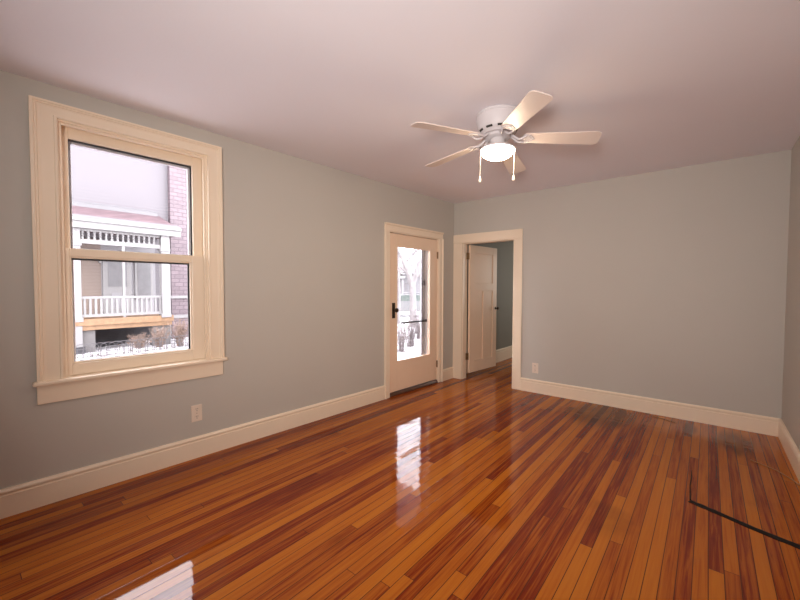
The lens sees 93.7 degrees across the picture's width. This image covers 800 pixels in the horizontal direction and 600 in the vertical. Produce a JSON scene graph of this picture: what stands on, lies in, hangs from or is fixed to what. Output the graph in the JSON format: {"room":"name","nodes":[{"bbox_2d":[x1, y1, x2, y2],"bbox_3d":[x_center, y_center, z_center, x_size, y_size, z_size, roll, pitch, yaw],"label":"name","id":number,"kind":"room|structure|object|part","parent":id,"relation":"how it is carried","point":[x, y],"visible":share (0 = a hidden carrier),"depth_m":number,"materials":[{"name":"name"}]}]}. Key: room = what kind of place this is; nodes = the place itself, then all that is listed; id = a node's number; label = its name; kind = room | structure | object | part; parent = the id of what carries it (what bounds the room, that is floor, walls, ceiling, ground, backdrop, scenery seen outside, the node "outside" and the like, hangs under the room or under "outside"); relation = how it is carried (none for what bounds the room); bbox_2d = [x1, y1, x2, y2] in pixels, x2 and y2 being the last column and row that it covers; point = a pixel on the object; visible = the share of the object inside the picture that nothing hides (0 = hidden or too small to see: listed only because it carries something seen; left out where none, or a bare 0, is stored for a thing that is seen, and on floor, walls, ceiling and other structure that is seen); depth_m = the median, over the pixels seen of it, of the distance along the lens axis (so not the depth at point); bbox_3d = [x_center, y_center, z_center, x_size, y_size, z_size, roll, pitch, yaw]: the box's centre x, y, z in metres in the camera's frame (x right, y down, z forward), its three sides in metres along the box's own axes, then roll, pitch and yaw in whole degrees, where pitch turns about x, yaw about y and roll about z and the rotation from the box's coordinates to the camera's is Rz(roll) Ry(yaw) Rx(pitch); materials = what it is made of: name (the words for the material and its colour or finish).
{"room":"empty living room","nodes":[
{"label":"empty living room","id":0,"kind":"room"},
{"bbox_2d":[0,70,453,488],"bbox_3d":[-2.461,-0.022,2.168,0.202,2.600,9.520,2,3,42],"label":"wall","id":1,"kind":"structure","parent":0,"point":[303,240],"depth_m":3.27,"materials":[{"name":"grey paint"}]},
{"bbox_2d":[28,95,227,404],"bbox_3d":[-1.915,-0.308,2.743,0.282,1.871,1.158,2,3,42],"label":"window","id":2,"kind":"structure","parent":1,"relation":"in","point":[53,126],"depth_m":2.54,"materials":[{"name":"beige paint"}]},
{"bbox_3d":[-2.171,-0.359,2.302,0.034,1.715,0.124,2,3,42],"label":"casing","id":3,"kind":"part","parent":2,"relation":"part of","materials":[{"name":"beige paint"}]},
{"bbox_3d":[-1.834,-1.183,2.642,0.034,0.088,1.117,2,3,42],"label":"head casing","id":4,"kind":"part","parent":2,"relation":"part of","materials":[{"name":"beige paint"}]},
{"bbox_3d":[-1.965,-0.325,2.799,0.028,1.617,0.870,2,3,42],"label":"storm frame","id":5,"kind":"part","parent":2,"relation":"part of","materials":[{"name":"grey metal"}]},
{"bbox_3d":[-1.919,-0.717,2.744,0.042,0.832,0.868,2,3,42],"label":"sash","id":6,"kind":"part","parent":2,"relation":"part of","materials":[{"name":"beige paint"}]},
{"bbox_3d":[-1.887,0.070,2.740,0.042,0.829,0.868,2,3,42],"label":"sash","id":7,"kind":"part","parent":2,"relation":"part of","materials":[{"name":"beige paint"}]},
{"bbox_3d":[-1.496,-0.382,3.043,0.034,1.715,0.105,2,3,42],"label":"casing","id":8,"kind":"part","parent":2,"relation":"part of","materials":[{"name":"beige paint"}]},
{"bbox_2d":[191,404,201,422],"bbox_3d":[-1.615,0.899,2.978,0.010,0.132,0.080,2,3,42],"label":"wall outlet","id":9,"kind":"object","parent":1,"relation":"attached to","point":[196,410],"visible":1,"depth_m":2.97,"materials":[{"name":"beige plastic"}]},
{"bbox_2d":[0,367,452,518],"bbox_3d":[-2.339,1.194,2.183,0.027,0.168,9.350,2,3,42],"label":"baseboard","id":10,"kind":"structure","parent":1,"relation":"attached to","point":[27,496],"depth_m":2.79,"materials":[{"name":"beige paint"}]},
{"bbox_2d":[384,222,443,398],"bbox_3d":[0.151,0.121,5.009,0.256,2.137,1.178,2,3,42],"label":"door","id":11,"kind":"structure","parent":1,"relation":"in","point":[401,376],"depth_m":5.03,"materials":[{"name":"beige paint"}]},
{"bbox_3d":[-0.150,0.182,4.548,0.032,2.045,0.088,2,3,42],"label":"casing","id":12,"kind":"part","parent":11,"relation":"part of","materials":[{"name":"beige paint"}]},
{"bbox_3d":[-0.080,0.132,4.665,0.005,0.193,0.054,2,3,42],"label":"knob plate","id":13,"kind":"part","parent":11,"relation":"part of","materials":[{"name":"black metal"}]},
{"bbox_3d":[0.220,-0.899,4.915,0.032,0.092,1.178,2,3,42],"label":"head casing","id":14,"kind":"part","parent":11,"relation":"part of","materials":[{"name":"beige paint"}]},
{"bbox_3d":[0.114,0.156,5.036,0.026,1.975,0.678,2,3,42],"label":"storm door","id":15,"kind":"part","parent":11,"relation":"part of","materials":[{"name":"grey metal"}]},
{"bbox_3d":[0.583,0.157,5.354,0.032,2.045,0.088,2,3,42],"label":"casing","id":16,"kind":"part","parent":11,"relation":"part of","materials":[{"name":"beige paint"}]},
{"bbox_2d":[0,358,799,599],"bbox_3d":[0.620,1.317,3.080,4.800,0.120,14.600,2,3,39],"label":"floor","id":17,"kind":"structure","parent":0,"point":[476,486],"depth_m":2.23,"materials":[{"name":"brown wood"}]},
{"bbox_2d":[688,470,799,548],"bbox_3d":[2.010,1.284,2.311,0.353,0.008,0.966,0,2,-1],"label":"strip","id":18,"kind":"object","parent":17,"relation":"on","point":[770,535],"visible":1,"depth_m":2.15,"materials":[{"name":"black rubber"}]},
{"bbox_2d":[751,460,799,485],"bbox_3d":[2.782,1.270,2.769,0.050,0.008,0.383,0,2,3],"label":"cord","id":19,"kind":"object","parent":17,"relation":"on","point":[751,460],"visible":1,"depth_m":2.78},
{"bbox_2d":[0,0,799,203],"bbox_3d":[0.628,-1.402,2.988,4.800,0.120,14.600,2,3,39],"label":"ceiling","id":20,"kind":"structure","parent":0,"point":[341,85],"depth_m":2.17,"materials":[{"name":"white paint"}]},
{"bbox_2d":[410,90,601,182],"bbox_3d":[0.706,-1.085,2.641,1.308,0.490,1.247,0,2,-6],"label":"ceiling fan","id":21,"kind":"object","parent":20,"relation":"hanging from","point":[496,124],"visible":1,"depth_m":2.59,"materials":[{"name":"white wood"}]},
{"bbox_3d":[0.309,-1.143,2.513,0.489,0.042,0.139,-1,2,-24],"label":"blade","id":22,"kind":"part","parent":21,"relation":"part of","materials":[{"name":"beige wood"}]},
{"bbox_3d":[0.412,-1.144,3.009,0.139,0.059,0.488,1,0,-42],"label":"blade","id":23,"kind":"part","parent":21,"relation":"part of","materials":[{"name":"beige wood"}]},
{"bbox_3d":[0.699,-1.043,2.691,0.238,0.057,0.238,2,0,39],"label":"lamp shade","id":24,"kind":"part","parent":21,"relation":"part of","materials":[{"name":"white glass"}]},
{"bbox_3d":[0.915,-1.131,3.063,0.139,0.059,0.488,2,0,30],"label":"blade","id":25,"kind":"part","parent":21,"relation":"part of","materials":[{"name":"beige wood"}]},
{"bbox_3d":[0.748,-1.130,2.263,0.138,0.050,0.489,0,2,-6],"label":"blade","id":26,"kind":"part","parent":21,"relation":"part of","materials":[{"name":"beige wood"}]},
{"bbox_3d":[1.122,-1.123,2.602,0.488,0.059,0.139,2,0,12],"label":"blade","id":27,"kind":"part","parent":21,"relation":"part of","materials":[{"name":"beige wood"}]},
{"bbox_2d":[453,229,522,389],"bbox_3d":[1.475,0.107,5.606,1.046,2.132,0.888,2,3,39],"label":"door","id":28,"kind":"structure","parent":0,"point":[482,261],"depth_m":5.58,"materials":[{"name":"beige paint"}]},
{"bbox_3d":[0.853,0.169,5.561,0.146,2.008,0.020,2,3,39],"label":"casing","id":29,"kind":"part","parent":28,"relation":"part of","materials":[{"name":"beige paint"}]},
{"bbox_3d":[1.203,-0.886,5.238,1.046,0.124,0.022,2,3,39],"label":"head casing","id":30,"kind":"part","parent":28,"relation":"part of","materials":[{"name":"beige paint"}]},
{"bbox_3d":[1.560,0.191,4.979,0.115,2.008,0.020,2,3,39],"label":"casing","id":31,"kind":"part","parent":28,"relation":"part of","materials":[{"name":"beige paint"}]},
{"bbox_2d":[466,241,513,352],"bbox_3d":[2.351,-0.194,7.646,0.200,2.600,4.880,2,3,39],"label":"wall","id":32,"kind":"structure","parent":0,"point":[505,250],"depth_m":6.99,"materials":[{"name":"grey paint"}]},
{"bbox_2d":[466,346,511,372],"bbox_3d":[2.433,0.994,7.616,0.022,0.228,4.880,2,3,39],"label":"baseboard","id":33,"kind":"structure","parent":32,"relation":"attached to","point":[505,353],"depth_m":6.98,"materials":[{"name":"beige paint"}]},
{"bbox_2d":[454,149,791,417],"bbox_3d":[2.263,-0.087,4.482,3.689,2.600,0.120,2,3,39],"label":"wall","id":34,"kind":"structure","parent":0,"point":[669,284],"depth_m":3.98,"materials":[{"name":"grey paint"}]},
{"bbox_2d":[532,363,537,373],"bbox_3d":[1.749,0.882,4.852,0.080,0.132,0.010,2,3,39],"label":"wall outlet","id":35,"kind":"object","parent":34,"relation":"attached to","point":[534,365],"visible":1,"depth_m":4.85,"materials":[{"name":"beige plastic"}]},
{"bbox_2d":[520,377,780,436],"bbox_3d":[2.542,1.141,4.199,2.439,0.168,0.022,2,3,39],"label":"baseboard","id":36,"kind":"structure","parent":34,"relation":"attached to","point":[766,425],"depth_m":4.00,"materials":[{"name":"beige paint"}]},
{"bbox_2d":[781,136,799,450],"bbox_3d":[0.647,0.068,-0.222,0.200,2.600,9.200,2,3,39],"label":"wall","id":37,"kind":"structure","parent":0,"point":[790,417],"depth_m":3.10,"materials":[{"name":"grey paint"}]},
{"bbox_2d":[778,419,799,482],"bbox_3d":[0.558,1.281,-0.110,0.022,0.168,9.200,2,3,39],"label":"baseboard","id":38,"kind":"structure","parent":37,"relation":"attached to","point":[791,450],"depth_m":2.96,"materials":[{"name":"beige paint"}]},
{"label":"outside","id":39,"kind":"structure","parent":0,"visible":0},
{"bbox_2d":[76,311,419,360],"bbox_3d":[-8.450,0.447,42.404,59.000,0.156,95.000,2,3,39],"label":"ground","id":40,"kind":"structure","parent":39,"point":[409,352],"depth_m":11.26,"materials":[{"name":"white snow"}]},
{"bbox_2d":[70,145,187,354],"bbox_3d":[-10.911,-3.343,14.505,8.460,10.050,18.000,2,3,39],"label":"house","id":41,"kind":"structure","parent":40,"relation":"on","point":[120,203],"depth_m":12.35,"materials":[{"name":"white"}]},
{"bbox_3d":[-9.107,-0.337,10.561,0.221,3.420,0.221,2,3,39],"label":"porch post","id":42,"kind":"part","parent":41,"relation":"part of","materials":[{"name":"white paint"}]},
{"bbox_3d":[-9.553,-0.535,12.672,0.060,2.030,0.800,2,3,39],"label":"house door","id":43,"kind":"part","parent":41,"relation":"part of","materials":[{"name":"white paint"}]},
{"bbox_3d":[-9.526,0.026,12.667,0.015,0.550,0.360,2,3,39],"label":"panel","id":44,"kind":"part","parent":41,"relation":"part of","materials":[{"name":"white wood"}]},
{"bbox_3d":[-9.525,-0.874,12.638,0.010,0.850,0.520,2,3,39],"label":"pane","id":45,"kind":"part","parent":41,"relation":"part of","materials":[{"name":"grey glass"}]},
{"bbox_3d":[-8.416,0.176,11.420,0.080,0.600,2.020,2,3,39],"label":"railing","id":46,"kind":"part","parent":41,"relation":"part of","materials":[{"name":"white paint"}]},
{"bbox_3d":[-8.406,-0.533,11.406,0.060,2.240,0.065,2,3,39],"label":"screen post","id":47,"kind":"part","parent":41,"relation":"part of","materials":[{"name":"white paint"}]},
{"bbox_3d":[-9.381,-0.735,12.984,0.080,2.550,1.570,2,3,39],"label":"porch panel","id":48,"kind":"part","parent":41,"relation":"part of","materials":[{"name":"white wood"}]},
{"bbox_3d":[-9.036,-0.818,13.235,0.010,1.400,0.400,2,3,39],"label":"pane","id":49,"kind":"part","parent":41,"relation":"part of","materials":[{"name":"grey glass"}]},
{"bbox_3d":[-7.701,-0.770,12.253,0.286,2.660,0.286,2,3,39],"label":"porch post","id":50,"kind":"part","parent":41,"relation":"part of","materials":[{"name":"white paint"}]},
{"bbox_2d":[77,335,187,358],"bbox_3d":[-6.965,1.325,11.338,0.015,0.458,4.512,2,3,39],"label":"wire fence","id":51,"kind":"object","parent":40,"relation":"on","point":[152,342],"visible":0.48,"depth_m":10.60,"materials":[{"name":"grey metal"}]},
{"bbox_2d":[126,332,151,348],"bbox_3d":[-7.836,1.263,11.257,0.586,0.610,0.652,1,2,11],"label":"bare shrub","id":52,"kind":"object","parent":40,"relation":"on","point":[144,337],"visible":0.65,"depth_m":11.21,"materials":[{"name":"brown plant"}]},
{"bbox_2d":[146,323,171,346],"bbox_3d":[-7.419,1.147,11.668,0.676,0.815,0.727,2,3,39],"label":"bare shrub","id":53,"kind":"object","parent":40,"relation":"on","point":[156,328],"visible":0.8,"depth_m":11.62,"materials":[{"name":"brown plant"}]},
{"bbox_2d":[164,317,187,345],"bbox_3d":[-7.146,1.032,12.088,0.794,1.017,0.688,1,2,14],"label":"bare shrub","id":54,"kind":"object","parent":40,"relation":"on","point":[179,327],"visible":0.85,"depth_m":12.05,"materials":[{"name":"brown plant"}]},
{"bbox_2d":[80,318,419,359],"bbox_3d":[-0.776,1.347,13.709,9.514,0.040,17.356,2,3,39],"label":"fallen leaves","id":55,"kind":"object","parent":40,"relation":"on","point":[401,318],"visible":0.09,"depth_m":10.60,"materials":[{"name":"brown plant"}]},
{"bbox_2d":[397,324,413,351],"bbox_3d":[0.056,1.129,11.075,0.745,0.938,0.690,1,2,25],"label":"bare shrub","id":56,"kind":"object","parent":40,"relation":"on","point":[401,339],"visible":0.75,"depth_m":11.03,"materials":[{"name":"plant"}]},
{"bbox_2d":[397,251,419,323],"bbox_3d":[0.146,-1.227,20.207,3.513,5.103,1.390,0,2,1],"label":"bare tree","id":57,"kind":"object","parent":40,"relation":"on","point":[399,262],"visible":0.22,"depth_m":19.92,"materials":[{"name":"grey plant"}]},
{"bbox_2d":[398,247,420,326],"bbox_3d":[0.774,-1.376,18.340,3.181,5.528,1.939,1,2,18],"label":"bare tree","id":58,"kind":"object","parent":40,"relation":"on","point":[412,279],"visible":0.47,"depth_m":17.86,"materials":[{"name":"grey plant"}]},
{"bbox_2d":[399,316,419,346],"bbox_3d":[0.327,1.023,11.987,0.848,1.088,0.732,-1,2,-23],"label":"bare shrub","id":59,"kind":"object","parent":40,"relation":"on","point":[411,333],"visible":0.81,"depth_m":12.01,"materials":[{"name":"brown plant"}]},
{"bbox_2d":[400,293,419,310],"bbox_3d":[0.538,0.288,25.015,4.294,1.550,1.810,0,2,0],"label":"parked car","id":60,"kind":"object","parent":40,"relation":"on","point":[405,297],"visible":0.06,"depth_m":24.16,"materials":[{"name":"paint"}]},
{"bbox_2d":[400,261,420,293],"bbox_3d":[-1.087,-1.792,41.208,12.000,5.200,10.700,0,2,0],"label":"house","id":61,"kind":"structure","parent":40,"relation":"on","point":[404,288],"depth_m":37.97,"materials":[{"name":"white"}]},
{"bbox_2d":[410,308,419,338],"bbox_3d":[0.742,0.900,14.029,0.881,1.198,0.812,2,3,39],"label":"bare shrub","id":62,"kind":"object","parent":40,"relation":"on","point":[413,316],"visible":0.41,"depth_m":13.98,"materials":[{"name":"plant"}]}
]}

